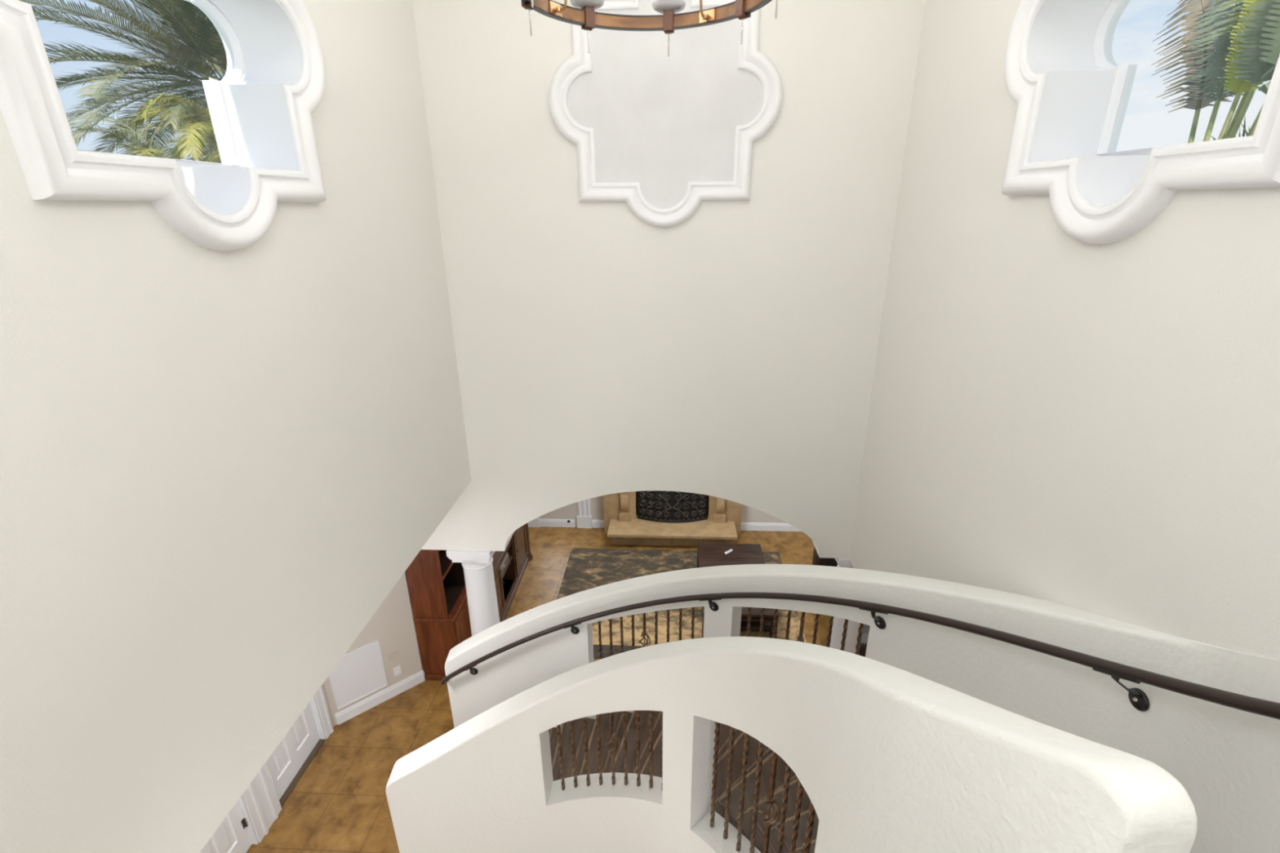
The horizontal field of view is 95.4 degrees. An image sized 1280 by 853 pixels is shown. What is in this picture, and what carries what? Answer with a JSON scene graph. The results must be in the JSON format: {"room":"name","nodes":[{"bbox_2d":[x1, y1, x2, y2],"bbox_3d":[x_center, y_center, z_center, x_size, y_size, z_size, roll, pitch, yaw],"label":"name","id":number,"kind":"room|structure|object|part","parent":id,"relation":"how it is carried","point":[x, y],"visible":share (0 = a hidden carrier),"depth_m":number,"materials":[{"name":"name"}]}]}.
{"room":"stairwell","nodes":[
{"label":"stairwell","id":0,"kind":"room"},
{"bbox_2d":[0,0,471,852],"bbox_3d":[-2.044,-0.811,0.881,0.360,5.870,8.010,1,21,3],"label":"wall","id":1,"kind":"structure","parent":0,"point":[217,468],"depth_m":2.41,"materials":[{"name":"white paint"}]},
{"bbox_2d":[0,0,326,251],"bbox_3d":[-1.934,-1.619,2.207,0.428,1.834,1.958,1,21,3],"label":"window","id":2,"kind":"structure","parent":1,"relation":"in","point":[268,94],"depth_m":2.61,"materials":[{"name":"white"}]},
{"bbox_3d":[-2.125,-1.620,2.217,0.045,1.562,1.656,1,21,3],"label":"frame","id":3,"kind":"part","parent":2,"relation":"part of","materials":[{"name":"white"}]},
{"bbox_2d":[241,683,334,839],"bbox_3d":[-3.772,3.369,2.454,0.160,3.031,7.810,1,21,3],"label":"wall","id":4,"kind":"structure","parent":0,"point":[322,685],"depth_m":6.48,"materials":[{"name":"grey paint"}]},
{"bbox_2d":[200,781,268,852],"bbox_3d":[-3.626,2.985,4.624,0.160,2.210,1.078,1,21,3],"label":"door","id":5,"kind":"structure","parent":4,"relation":"in","point":[236,833],"depth_m":5.23,"materials":[{"name":"white paint"}]},
{"bbox_3d":[-3.563,2.986,4.621,0.034,2.210,1.078,1,21,3],"label":"casing","id":6,"kind":"part","parent":5,"relation":"part of","materials":[{"name":"white paint"}]},
{"bbox_2d":[252,771,275,829],"bbox_3d":[-3.538,2.777,5.172,0.016,2.210,0.112,1,21,3],"label":"trim","id":7,"kind":"structure","parent":4,"relation":"attached to","point":[257,782],"depth_m":5.45,"materials":[{"name":"white paint"}]},
{"bbox_2d":[259,685,333,819],"bbox_3d":[-3.567,2.576,5.702,0.160,2.210,1.028,1,21,3],"label":"door","id":8,"kind":"structure","parent":4,"relation":"in","point":[280,774],"depth_m":6.04,"materials":[{"name":"white paint"}]},
{"bbox_2d":[324,572,422,725],"bbox_3d":[-3.146,1.675,6.392,1.036,3.400,0.140,-17,26,-37],"label":"wall","id":9,"kind":"structure","parent":0,"point":[392,624],"depth_m":6.79,"materials":[{"name":"grey paint"}]},
{"bbox_2d":[328,640,388,710],"bbox_3d":[-3.216,2.833,6.646,0.560,0.665,0.016,-17,26,-37],"label":"access panel","id":10,"kind":"object","parent":9,"relation":"attached to","point":[360,673],"visible":0.89,"depth_m":6.64,"materials":[{"name":"white paint"}]},
{"bbox_2d":[334,671,424,724],"bbox_3d":[-3.069,3.209,6.919,1.006,0.155,0.018,-17,26,-37],"label":"baseboard","id":11,"kind":"structure","parent":9,"relation":"attached to","point":[378,698],"depth_m":6.89,"materials":[{"name":"white paint"}]},
{"bbox_2d":[387,651,398,661],"bbox_3d":[-2.916,2.712,6.879,0.105,0.090,0.011,-17,26,-37],"label":"blank wall plate","id":12,"kind":"object","parent":9,"relation":"attached to","point":[393,655],"visible":1,"depth_m":6.88,"materials":[{"name":"beige plastic"}]},
{"bbox_2d":[393,665,401,676],"bbox_3d":[-2.903,2.924,6.971,0.085,0.120,0.009,-17,26,-37],"label":"wall outlet","id":13,"kind":"object","parent":9,"relation":"attached to","point":[397,670],"visible":1,"depth_m":6.97,"materials":[{"name":"white plastic"}]},
{"bbox_2d":[404,571,422,670],"bbox_3d":[-2.678,0.883,8.471,0.140,3.400,3.880,1,21,3],"label":"wall","id":14,"kind":"structure","parent":0,"point":[405,571],"depth_m":6.95,"materials":[{"name":"grey paint"}]},
{"bbox_2d":[246,526,830,852],"bbox_3d":[0.518,4.066,4.993,9.800,0.150,12.900,1,21,3],"label":"floor","id":15,"kind":"structure","parent":0,"point":[340,804],"depth_m":6.42,"materials":[{"name":"tile"}]},
{"bbox_2d":[405,549,471,680],"bbox_3d":[-2.418,2.010,7.181,0.522,2.200,0.740,1,21,3],"label":"bookcase","id":16,"kind":"object","parent":15,"relation":"on","point":[437,588],"visible":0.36,"depth_m":6.99,"materials":[{"name":"brown wood"}]},
{"bbox_2d":[438,550,452,575],"bbox_3d":[-2.475,1.657,7.056,0.382,0.030,0.618,1,21,3],"label":"shelf","id":17,"kind":"object","parent":16,"relation":"attached to","point":[446,564],"depth_m":7.04,"materials":[{"name":"brown wood"}]},
{"bbox_3d":[-2.194,2.572,7.387,0.020,0.760,0.630,1,21,3],"label":"door","id":18,"kind":"part","parent":16,"relation":"part of","materials":[{"name":"brown wood"}]},
{"bbox_2d":[445,550,499,635],"bbox_3d":[-1.725,2.238,6.512,0.448,2.236,0.448,1,21,3],"label":"column","id":19,"kind":"structure","parent":15,"relation":"on","point":[480,585],"depth_m":6.19,"materials":[{"name":"white paint"}]},
{"bbox_2d":[492,522,533,622],"bbox_3d":[-2.225,2.089,8.691,0.755,0.980,2.065,1,21,3],"label":"media console","id":20,"kind":"object","parent":15,"relation":"on","point":[507,584],"visible":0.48,"depth_m":8.81,"materials":[{"name":"brown wood"}]},
{"bbox_3d":[-1.942,2.305,7.957,0.020,0.750,0.440,1,21,3],"label":"door","id":21,"kind":"part","parent":20,"relation":"part of","materials":[{"name":"brown wood"}]},
{"bbox_2d":[500,552,508,573],"bbox_3d":[-2.087,2.009,8.447,0.274,0.130,0.460,1,21,3],"label":"receiver","id":22,"kind":"object","parent":20,"relation":"on","point":[505,560],"visible":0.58,"depth_m":8.46,"materials":[{"name":"silver metal"}]},
{"bbox_2d":[500,542,511,564],"bbox_3d":[-2.271,1.845,8.427,0.654,0.025,0.638,1,21,3],"label":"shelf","id":23,"kind":"object","parent":20,"relation":"attached to","point":[509,544],"depth_m":8.42,"materials":[{"name":"brown wood"}]},
{"bbox_2d":[502,555,512,579],"bbox_3d":[-2.268,2.069,8.512,0.654,0.025,0.638,1,21,3],"label":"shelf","id":24,"kind":"object","parent":20,"relation":"attached to","point":[510,557],"depth_m":8.56,"materials":[{"name":"brown wood"}]},
{"bbox_3d":[-1.876,1.854,9.148,0.020,0.750,0.650,1,21,3],"label":"door","id":25,"kind":"part","parent":20,"relation":"part of","materials":[{"name":"brown wood"}]},
{"bbox_3d":[-1.874,1.772,9.577,0.150,0.940,0.150,1,21,3],"label":"corner post","id":26,"kind":"part","parent":20,"relation":"part of","materials":[{"name":"brown wood"}]},
{"bbox_2d":[603,491,742,546],"bbox_3d":[0.556,1.322,10.009,2.710,1.430,0.734,1,21,3],"label":"fireplace","id":27,"kind":"object","parent":15,"relation":"on","point":[722,524],"visible":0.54,"depth_m":10.10,"materials":[{"name":"beige stone"}]},
{"bbox_2d":[637,490,707,522],"bbox_3d":[0.563,1.335,10.140,1.224,0.712,0.174,1,21,3],"label":"fire screen","id":28,"kind":"object","parent":27,"relation":"on","point":[661,506],"visible":0.93,"depth_m":10.15,"materials":[{"name":"black metal"}]},
{"bbox_2d":[556,547,806,658],"bbox_3d":[0.521,2.565,8.729,3.525,0.012,2.580,1,21,3],"label":"area rug","id":29,"kind":"object","parent":15,"relation":"on","point":[587,568],"visible":0.21,"depth_m":9.06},
{"bbox_2d":[697,542,778,638],"bbox_3d":[1.373,2.375,8.562,1.000,0.445,1.730,1,21,3],"label":"coffee table","id":30,"kind":"object","parent":29,"relation":"on","point":[708,554],"visible":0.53,"depth_m":8.85,"materials":[{"name":"brown wood"}]},
{"bbox_3d":[0.877,2.683,7.828,0.080,0.397,0.080,1,21,3],"label":"leg","id":31,"kind":"part","parent":30,"relation":"part of","materials":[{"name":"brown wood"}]},
{"bbox_2d":[697,563,770,631],"bbox_3d":[1.376,2.477,8.633,0.960,0.030,1.590,1,21,3],"label":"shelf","id":32,"kind":"object","parent":30,"relation":"attached to","point":[742,623],"depth_m":7.98,"materials":[{"name":"wood"}]},
{"bbox_3d":[1.330,2.685,7.787,0.830,0.040,0.024,1,21,3],"label":"rail","id":33,"kind":"part","parent":30,"relation":"part of","materials":[{"name":"brown wood"}]},
{"bbox_3d":[1.329,2.561,7.741,0.830,0.045,0.024,1,21,3],"label":"rail","id":34,"kind":"part","parent":30,"relation":"part of","materials":[{"name":"brown wood"}]},
{"bbox_3d":[1.786,2.692,7.781,0.080,0.397,0.080,1,21,3],"label":"leg","id":35,"kind":"part","parent":30,"relation":"part of","materials":[{"name":"brown wood"}]},
{"bbox_2d":[548,710,818,852],"bbox_3d":[0.174,2.539,3.884,5.327,3.498,2.196,19,28,41],"label":"staircase","id":36,"kind":"structure","parent":15,"relation":"on","point":[724,730],"depth_m":4.22,"materials":[{"name":"brown wood"}]},
{"bbox_2d":[385,636,1197,852],"bbox_3d":[-0.128,2.125,3.225,3.697,4.745,1.346,18,28,41],"label":"parapet","id":37,"kind":"object","parent":15,"relation":"on","point":[887,758],"visible":1,"depth_m":2.50,"materials":[{"name":"white paint"}]},
{"bbox_2d":[812,546,870,657],"bbox_3d":[3.057,2.408,7.909,0.940,0.840,2.180,1,21,3],"label":"leather sofa","id":38,"kind":"object","parent":15,"relation":"on","point":[816,560],"visible":0.02,"depth_m":8.64,"materials":[{"name":"brown leather"}]},
{"bbox_3d":[3.096,2.124,8.827,0.920,0.600,0.260,1,21,3],"label":"armrest","id":39,"kind":"part","parent":38,"relation":"part of","materials":[{"name":"brown leather"}]},
{"bbox_3d":[2.998,2.804,7.034,0.920,0.600,0.260,1,21,3],"label":"armrest","id":40,"kind":"part","parent":38,"relation":"part of","materials":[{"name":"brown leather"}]},
{"bbox_2d":[862,623,870,632],"bbox_3d":[2.889,2.636,7.408,0.660,0.170,0.545,1,21,3],"label":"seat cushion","id":41,"kind":"object","parent":38,"relation":"on","point":[865,628],"depth_m":7.38,"materials":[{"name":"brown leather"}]},
{"bbox_2d":[830,558,859,653],"bbox_3d":[2.210,2.275,6.310,0.448,2.236,0.448,1,21,3],"label":"column","id":42,"kind":"structure","parent":15,"relation":"on","point":[852,633],"depth_m":6.13,"materials":[{"name":"white paint"}]},
{"bbox_2d":[444,564,1279,852],"bbox_3d":[0.433,1.870,4.169,5.260,4.543,1.461,18,28,40],"label":"parapet","id":43,"kind":"object","parent":15,"relation":"on","point":[1226,759],"visible":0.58,"depth_m":2.75,"materials":[{"name":"white paint"}]},
{"bbox_2d":[440,591,1279,719],"bbox_3d":[0.428,1.208,3.588,1.439,3.771,5.385,-19,28,-40],"label":"handrail","id":44,"kind":"object","parent":43,"relation":"attached to","point":[1138,698],"visible":1,"depth_m":2.57,"materials":[{"name":"brown metal"}]},
{"bbox_3d":[-1.582,2.336,5.550,0.080,0.080,0.017,-2,21,-4],"label":"mounting plate","id":45,"kind":"part","parent":44,"relation":"part of","materials":[{"name":"black metal"}]},
{"bbox_3d":[-0.584,1.835,5.233,0.080,0.080,0.017,2,21,6],"label":"mounting plate","id":46,"kind":"part","parent":44,"relation":"part of","materials":[{"name":"black metal"}]},
{"bbox_3d":[0.580,1.421,4.585,0.080,0.080,0.017,12,24,29],"label":"mounting plate","id":47,"kind":"part","parent":44,"relation":"part of","materials":[{"name":"black metal"}]},
{"bbox_3d":[1.445,1.184,3.512,0.017,0.080,0.080,-12,24,-28],"label":"mounting plate","id":48,"kind":"part","parent":44,"relation":"part of","materials":[{"name":"black metal"}]},
{"bbox_3d":[1.837,1.008,2.150,0.017,0.080,0.080,-1,21,-2],"label":"mounting plate","id":49,"kind":"part","parent":44,"relation":"part of","materials":[{"name":"black metal"}]},
{"bbox_2d":[539,495,786,527],"bbox_3d":[1.514,0.249,10.037,8.400,3.400,0.175,1,21,3],"label":"wall","id":50,"kind":"structure","parent":0,"point":[748,514],"depth_m":10.52,"materials":[{"name":"grey paint"}]},
{"bbox_2d":[528,516,539,527],"bbox_3d":[-1.974,0.721,10.293,0.239,2.400,0.041,1,21,3],"label":"trim","id":51,"kind":"structure","parent":50,"relation":"attached to","point":[535,522],"depth_m":10.67,"materials":[{"name":"white paint"}]},
{"bbox_2d":[539,519,575,527],"bbox_3d":[-1.517,1.771,10.677,0.650,0.155,0.018,1,21,3],"label":"baseboard","id":52,"kind":"structure","parent":50,"relation":"attached to","point":[543,522],"depth_m":10.67,"materials":[{"name":"white paint"}]},
{"bbox_2d":[576,498,591,528],"bbox_3d":[-1.026,0.730,10.244,0.269,2.400,0.041,1,21,3],"label":"trim","id":53,"kind":"structure","parent":50,"relation":"attached to","point":[584,517],"depth_m":10.57,"materials":[{"name":"white paint"}]},
{"bbox_2d":[591,520,604,528],"bbox_3d":[-0.750,1.778,10.638,0.245,0.155,0.018,1,21,3],"label":"baseboard","id":54,"kind":"structure","parent":50,"relation":"attached to","point":[596,523],"depth_m":10.63,"materials":[{"name":"white paint"}]},
{"bbox_2d":[740,522,800,531],"bbox_3d":[3.654,1.821,10.412,3.735,0.155,0.018,1,21,3],"label":"baseboard","id":55,"kind":"structure","parent":50,"relation":"attached to","point":[744,526],"depth_m":10.47,"materials":[{"name":"white paint"}]},
{"bbox_2d":[412,0,925,558],"bbox_3d":[0.556,-1.902,4.817,6.620,6.663,0.400,1,21,3],"label":"wall","id":56,"kind":"structure","parent":0,"point":[728,351],"depth_m":4.90,"materials":[{"name":"white paint"}]},
{"bbox_2d":[548,0,782,227],"bbox_3d":[0.183,-2.461,4.376,1.764,1.834,0.070,1,21,3],"label":"wall panel","id":57,"kind":"object","parent":56,"relation":"attached to","point":[652,131],"visible":0.98,"depth_m":4.41,"materials":[{"name":"white paint"}]},
{"bbox_2d":[848,0,1279,660],"bbox_3d":[2.010,0.645,1.210,0.360,8.900,8.010,1,21,3],"label":"wall","id":58,"kind":"structure","parent":0,"point":[1054,415],"depth_m":2.64,"materials":[{"name":"white paint"}]},
{"bbox_2d":[1000,0,1279,244],"bbox_3d":[2.042,-1.614,2.092,0.428,1.834,1.958,1,21,3],"label":"window","id":59,"kind":"structure","parent":58,"relation":"in","point":[1069,91],"depth_m":2.72,"materials":[{"name":"white"}]},
{"bbox_3d":[2.234,-1.612,2.082,0.045,1.562,1.656,1,21,3],"label":"frame","id":60,"kind":"part","parent":59,"relation":"part of","materials":[{"name":"white"}]},
{"bbox_3d":[-0.052,-3.628,-0.302,4.405,0.200,8.800,1,21,3],"label":"ceiling","id":61,"kind":"structure","parent":0,"visible":0},
{"bbox_2d":[520,0,777,57],"bbox_3d":[0.026,-3.062,2.207,1.234,2.635,1.234,13,25,32],"label":"chandelier","id":62,"kind":"object","parent":61,"relation":"hanging from","point":[584,15],"visible":1,"depth_m":3.04,"materials":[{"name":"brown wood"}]},
{"bbox_3d":[-0.521,-1.966,2.748,0.008,0.210,0.008,1,21,3],"label":"finial rod","id":63,"kind":"part","parent":62,"relation":"part of","materials":[{"name":"silver metal"}]},
{"bbox_3d":[-0.421,-2.086,2.912,0.006,0.050,0.090,13,25,32],"label":"arm plate","id":64,"kind":"part","parent":62,"relation":"part of","materials":[{"name":"gold metal"}]},
{"bbox_3d":[-0.205,-2.303,2.664,0.525,0.615,0.030,14,25,33],"label":"support arm","id":65,"kind":"part","parent":62,"relation":"part of","materials":[{"name":"gold metal"}]},
{"bbox_3d":[-0.275,-2.205,3.043,0.180,0.038,0.180,1,21,3],"label":"glass dish","id":66,"kind":"part","parent":62,"relation":"part of","materials":[{"name":"grey glass"}]},
{"bbox_3d":[-0.274,-2.095,3.084,0.008,0.210,0.008,1,21,3],"label":"finial rod","id":67,"kind":"part","parent":62,"relation":"part of","materials":[{"name":"silver metal"}]},
{"bbox_3d":[0.156,-2.127,3.158,0.008,0.210,0.008,1,21,3],"label":"finial rod","id":68,"kind":"part","parent":62,"relation":"part of","materials":[{"name":"silver metal"}]},
{"bbox_3d":[0.155,-2.237,3.116,0.180,0.038,0.180,1,21,3],"label":"glass dish","id":69,"kind":"part","parent":62,"relation":"part of","materials":[{"name":"grey glass"}]},
{"bbox_3d":[0.194,-2.335,2.738,0.030,0.615,0.525,14,25,33],"label":"support arm","id":70,"kind":"part","parent":62,"relation":"part of","materials":[{"name":"gold metal"}]},
{"bbox_3d":[0.351,-2.144,3.044,0.090,0.050,0.006,13,25,32],"label":"arm plate","id":71,"kind":"part","parent":62,"relation":"part of","materials":[{"name":"gold metal"}]},
{"bbox_3d":[0.516,-2.043,2.925,0.008,0.210,0.008,1,21,3],"label":"finial rod","id":72,"kind":"part","parent":62,"relation":"part of","materials":[{"name":"silver metal"}]},
{"bbox_3d":[0.596,-1.891,2.523,0.008,0.210,0.008,1,21,3],"label":"finial rod","id":73,"kind":"part","parent":62,"relation":"part of","materials":[{"name":"silver metal"}]},
{"label":"outside","id":74,"kind":"structure","parent":0,"visible":0},
{"bbox_3d":[1.081,-1.563,20.765,120.000,0.200,120.000,1,21,3],"label":"ground","id":75,"kind":"structure","parent":74,"visible":0},
{"bbox_2d":[17,0,226,163],"bbox_3d":[-8.754,-5.266,13.656,8.956,11.943,9.039,-16,26,-35],"label":"date palm","id":76,"kind":"object","parent":75,"relation":"on","point":[207,46],"visible":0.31,"depth_m":11.25,"materials":[{"name":"green plant"}]},
{"bbox_2d":[72,111,221,164],"bbox_3d":[-6.591,-1.033,9.258,2.709,7.099,2.917,1,21,3],"label":"palm","id":77,"kind":"object","parent":75,"relation":"on","point":[146,152],"visible":0.07,"depth_m":7.77,"materials":[{"name":"green plant"}]},
{"bbox_2d":[121,93,221,163],"bbox_3d":[-6.959,-1.975,10.988,3.022,7.643,3.066,1,21,3],"label":"palm","id":78,"kind":"object","parent":75,"relation":"on","point":[202,117],"visible":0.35,"depth_m":9.25,"materials":[{"name":"green plant"}]},
{"bbox_2d":[1151,0,1279,143],"bbox_3d":[9.760,-3.038,9.999,1.161,10.022,3.592,-3,21,-6],"label":"palm","id":79,"kind":"object","parent":75,"relation":"on","point":[1255,36],"visible":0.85,"depth_m":9.53,"materials":[{"name":"green plant"}]},
{"bbox_3d":[9.683,-6.452,9.486,1.096,2.073,0.448,19,28,41],"label":"paddle blade","id":80,"kind":"part","parent":79,"relation":"part of","materials":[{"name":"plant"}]},
{"bbox_3d":[9.616,-6.294,8.858,0.828,2.133,0.340,14,25,34],"label":"paddle blade","id":81,"kind":"part","parent":79,"relation":"part of","materials":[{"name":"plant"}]},
{"bbox_2d":[1204,118,1249,140],"bbox_3d":[10.110,-1.784,10.795,1.563,7.106,0.984,-14,24,-31],"label":"palm","id":82,"kind":"object","parent":75,"relation":"on","point":[1244,125],"visible":0.06,"depth_m":9.45,"materials":[{"name":"green plant"}]}
]}

